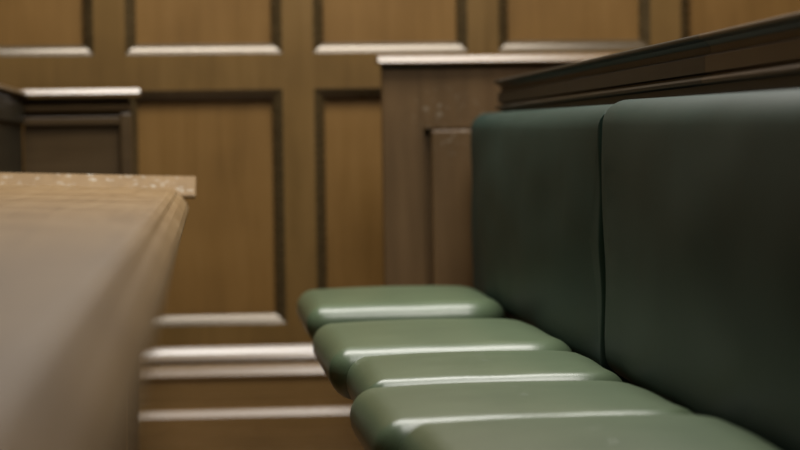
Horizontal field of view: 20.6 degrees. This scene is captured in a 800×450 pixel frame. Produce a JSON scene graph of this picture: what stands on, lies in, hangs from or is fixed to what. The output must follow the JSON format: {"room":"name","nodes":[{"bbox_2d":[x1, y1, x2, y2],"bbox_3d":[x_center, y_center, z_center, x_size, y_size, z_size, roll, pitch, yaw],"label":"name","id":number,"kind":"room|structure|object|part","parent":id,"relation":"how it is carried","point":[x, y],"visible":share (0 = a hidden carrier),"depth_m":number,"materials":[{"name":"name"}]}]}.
{"room":"courtroom","nodes":[
{"label":"courtroom","id":0,"kind":"room"},
{"bbox_2d":[0,0,799,347],"bbox_3d":[-0.843,-0.971,5.995,5.800,3.200,0.156,-1,2,-5],"label":"wall","id":1,"kind":"structure","parent":0,"point":[273,107],"depth_m":6.01,"materials":[{"name":"brown wood"}]},
{"bbox_3d":[-1.034,-0.039,5.966,0.382,0.600,0.007,-1,2,-5],"label":"panel","id":2,"kind":"part","parent":1,"relation":"part of","materials":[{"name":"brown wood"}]},
{"bbox_3d":[-1.046,-0.841,5.936,0.382,0.731,0.007,-1,2,-5],"label":"panel","id":3,"kind":"part","parent":1,"relation":"part of","materials":[{"name":"brown wood"}]},
{"bbox_3d":[-1.044,-0.840,5.922,0.426,0.775,0.036,-1,2,-5],"label":"panel moulding","id":4,"kind":"part","parent":1,"relation":"part of","materials":[{"name":"brown wood"}]},
{"bbox_3d":[-0.538,-0.849,5.966,0.426,0.775,0.036,-1,2,-5],"label":"panel moulding","id":5,"kind":"part","parent":1,"relation":"part of","materials":[{"name":"brown wood"}]},
{"bbox_3d":[-0.539,-0.850,5.981,0.382,0.731,0.007,-1,2,-5],"label":"panel","id":6,"kind":"part","parent":1,"relation":"part of","materials":[{"name":"brown wood"}]},
{"bbox_3d":[-0.528,-0.048,6.011,0.382,0.600,0.007,-1,2,-5],"label":"panel","id":7,"kind":"part","parent":1,"relation":"part of","materials":[{"name":"brown wood"}]},
{"bbox_3d":[-0.527,-0.047,5.996,0.426,0.644,0.036,-1,2,-5],"label":"panel moulding","id":8,"kind":"part","parent":1,"relation":"part of","materials":[{"name":"brown wood"}]},
{"bbox_2d":[138,344,363,449],"bbox_3d":[-0.815,0.481,5.960,5.800,0.300,0.086,-1,2,-5],"label":"baseboard","id":9,"kind":"structure","parent":1,"relation":"attached to","point":[255,397],"depth_m":5.96,"materials":[{"name":"brown wood"}]},
{"bbox_3d":[-0.021,-0.056,6.041,0.426,0.644,0.036,-1,2,-5],"label":"panel moulding","id":10,"kind":"part","parent":1,"relation":"part of","materials":[{"name":"brown wood"}]},
{"bbox_3d":[-0.022,-0.057,6.055,0.382,0.600,0.007,-1,2,-5],"label":"panel","id":11,"kind":"part","parent":1,"relation":"part of","materials":[{"name":"brown wood"}]},
{"bbox_3d":[-0.034,-0.858,6.025,0.382,0.731,0.007,-1,2,-5],"label":"panel","id":12,"kind":"part","parent":1,"relation":"part of","materials":[{"name":"brown wood"}]},
{"bbox_3d":[-0.032,-0.858,6.011,0.426,0.775,0.036,-1,2,-5],"label":"panel moulding","id":13,"kind":"part","parent":1,"relation":"part of","materials":[{"name":"brown wood"}]},
{"bbox_3d":[0.472,-0.867,6.069,0.382,0.731,0.007,-1,2,-5],"label":"panel","id":14,"kind":"part","parent":1,"relation":"part of","materials":[{"name":"brown wood"}]},
{"bbox_3d":[0.474,-0.867,6.055,0.426,0.775,0.036,-1,2,-5],"label":"panel moulding","id":15,"kind":"part","parent":1,"relation":"part of","materials":[{"name":"brown wood"}]},
{"bbox_3d":[0.980,-0.876,6.099,0.426,0.775,0.036,-1,2,-5],"label":"panel moulding","id":16,"kind":"part","parent":1,"relation":"part of","materials":[{"name":"brown wood"}]},
{"bbox_3d":[0.979,-0.876,6.114,0.382,0.731,0.007,-1,2,-5],"label":"panel","id":17,"kind":"part","parent":1,"relation":"part of","materials":[{"name":"brown wood"}]},
{"bbox_3d":[-0.422,0.839,1.542,6.000,0.100,9.285,-1,2,-5],"label":"floor","id":18,"kind":"structure","parent":0,"visible":0},
{"bbox_2d":[0,84,140,449],"bbox_3d":[-0.809,0.160,5.243,0.367,0.993,1.070,-1,2,-5],"label":"wooden bench","id":19,"kind":"object","parent":18,"relation":"on","point":[66,131],"visible":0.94,"depth_m":5.70,"materials":[{"name":"brown wood"}]},
{"bbox_3d":[-0.952,0.173,5.226,0.040,0.974,1.040,-1,2,-5],"label":"panel","id":20,"kind":"part","parent":19,"relation":"part of","materials":[{"name":"brown wood"}]},
{"bbox_3d":[-0.932,-0.270,5.192,0.010,0.050,0.980,-1,2,-5],"label":"rail","id":21,"kind":"part","parent":19,"relation":"part of","materials":[{"name":"brown wood"}]},
{"bbox_3d":[-0.836,-0.270,5.699,0.278,0.024,0.014,-1,2,-5],"label":"rail","id":22,"kind":"part","parent":19,"relation":"part of","materials":[{"name":"brown wood"}]},
{"bbox_3d":[-0.834,0.152,5.739,0.275,0.974,0.038,-1,2,-5],"label":"panel","id":23,"kind":"part","parent":19,"relation":"part of","materials":[{"name":"brown wood"}]},
{"bbox_3d":[-0.836,-0.300,5.693,0.278,0.021,0.023,-1,2,-5],"label":"frieze moulding","id":24,"kind":"part","parent":19,"relation":"part of","materials":[{"name":"brown wood"}]},
{"bbox_2d":[0,173,195,449],"bbox_3d":[-0.572,0.368,2.126,0.740,0.803,4.906,-1,2,-5],"label":"desk","id":25,"kind":"object","parent":18,"relation":"on","point":[87,261],"visible":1,"depth_m":1.36,"materials":[{"name":"brown wood"}]},
{"bbox_2d":[375,53,613,288],"bbox_3d":[0.410,0.095,5.622,0.926,1.061,0.085,-1,2,-5],"label":"partition panel","id":26,"kind":"object","parent":18,"relation":"on","point":[430,104],"visible":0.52,"depth_m":5.56,"materials":[{"name":"brown wood"}]},
{"bbox_3d":[0.412,0.106,5.610,0.905,1.040,0.022,-1,2,-5],"label":"frame","id":27,"kind":"part","parent":26,"relation":"part of","materials":[{"name":"brown wood"}]},
{"bbox_2d":[494,12,799,385],"bbox_3d":[0.488,0.223,3.070,0.180,0.992,4.810,-1,2,-5],"label":"bench","id":28,"kind":"object","parent":18,"relation":"on","point":[762,55],"visible":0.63,"depth_m":3.37,"materials":[{"name":"brown wood"}]},
{"bbox_2d":[297,286,505,339],"bbox_3d":[0.027,0.221,4.922,0.494,0.155,0.581,-1,2,-5],"label":"seat","id":29,"kind":"object","parent":28,"relation":"attached to","point":[317,308],"visible":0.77,"depth_m":4.67,"materials":[{"name":"green leather"}]},
{"bbox_2d":[312,318,571,399],"bbox_3d":[0.101,0.262,4.067,0.498,0.155,0.665,-1,2,-5],"label":"seat","id":30,"kind":"object","parent":28,"relation":"attached to","point":[336,346],"visible":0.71,"depth_m":3.85,"materials":[{"name":"green leather"}]},
{"bbox_2d":[346,350,621,401],"bbox_3d":[0.163,0.286,3.500,0.474,0.155,0.422,-1,2,-5],"label":"seat","id":31,"kind":"object","parent":28,"relation":"attached to","point":[368,372],"visible":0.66,"depth_m":3.38,"materials":[{"name":"green leather"}]},
{"bbox_2d":[350,380,694,449],"bbox_3d":[0.195,0.301,3.002,0.498,0.155,0.528,-1,1,-5],"label":"seat","id":32,"kind":"object","parent":28,"relation":"attached to","point":[381,418],"visible":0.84,"depth_m":2.88,"materials":[{"name":"green leather"}]},
{"bbox_2d":[470,104,631,382],"bbox_3d":[0.279,-0.005,4.532,0.104,0.466,1.795,-1,2,-5],"label":"cushion","id":33,"kind":"object","parent":28,"relation":"on","point":[537,235],"visible":0.73,"depth_m":4.16,"materials":[{"name":"green leather"}]},
{"bbox_2d":[400,414,777,449],"bbox_3d":[0.257,0.307,2.434,0.474,0.155,0.549,-1,2,-5],"label":"seat","id":34,"kind":"object","parent":28,"relation":"attached to","point":[618,431],"visible":1,"depth_m":2.46,"materials":[{"name":"green leather"}]},
{"bbox_3d":[0.376,-0.274,4.318,0.088,0.087,2.269,-1,2,-5],"label":"rail","id":35,"kind":"part","parent":28,"relation":"part of","materials":[{"name":"brown wood"}]},
{"bbox_2d":[602,89,799,449],"bbox_3d":[0.441,0.065,2.694,0.105,0.458,1.882,-1,3,-5],"label":"cushion","id":36,"kind":"object","parent":28,"relation":"on","point":[701,193],"visible":0.97,"depth_m":2.78,"materials":[{"name":"green leather"}]},
{"bbox_3d":[0.587,-0.188,1.923,0.088,0.087,2.539,-1,2,-5],"label":"rail","id":37,"kind":"part","parent":28,"relation":"part of","materials":[{"name":"brown wood"}]}
]}

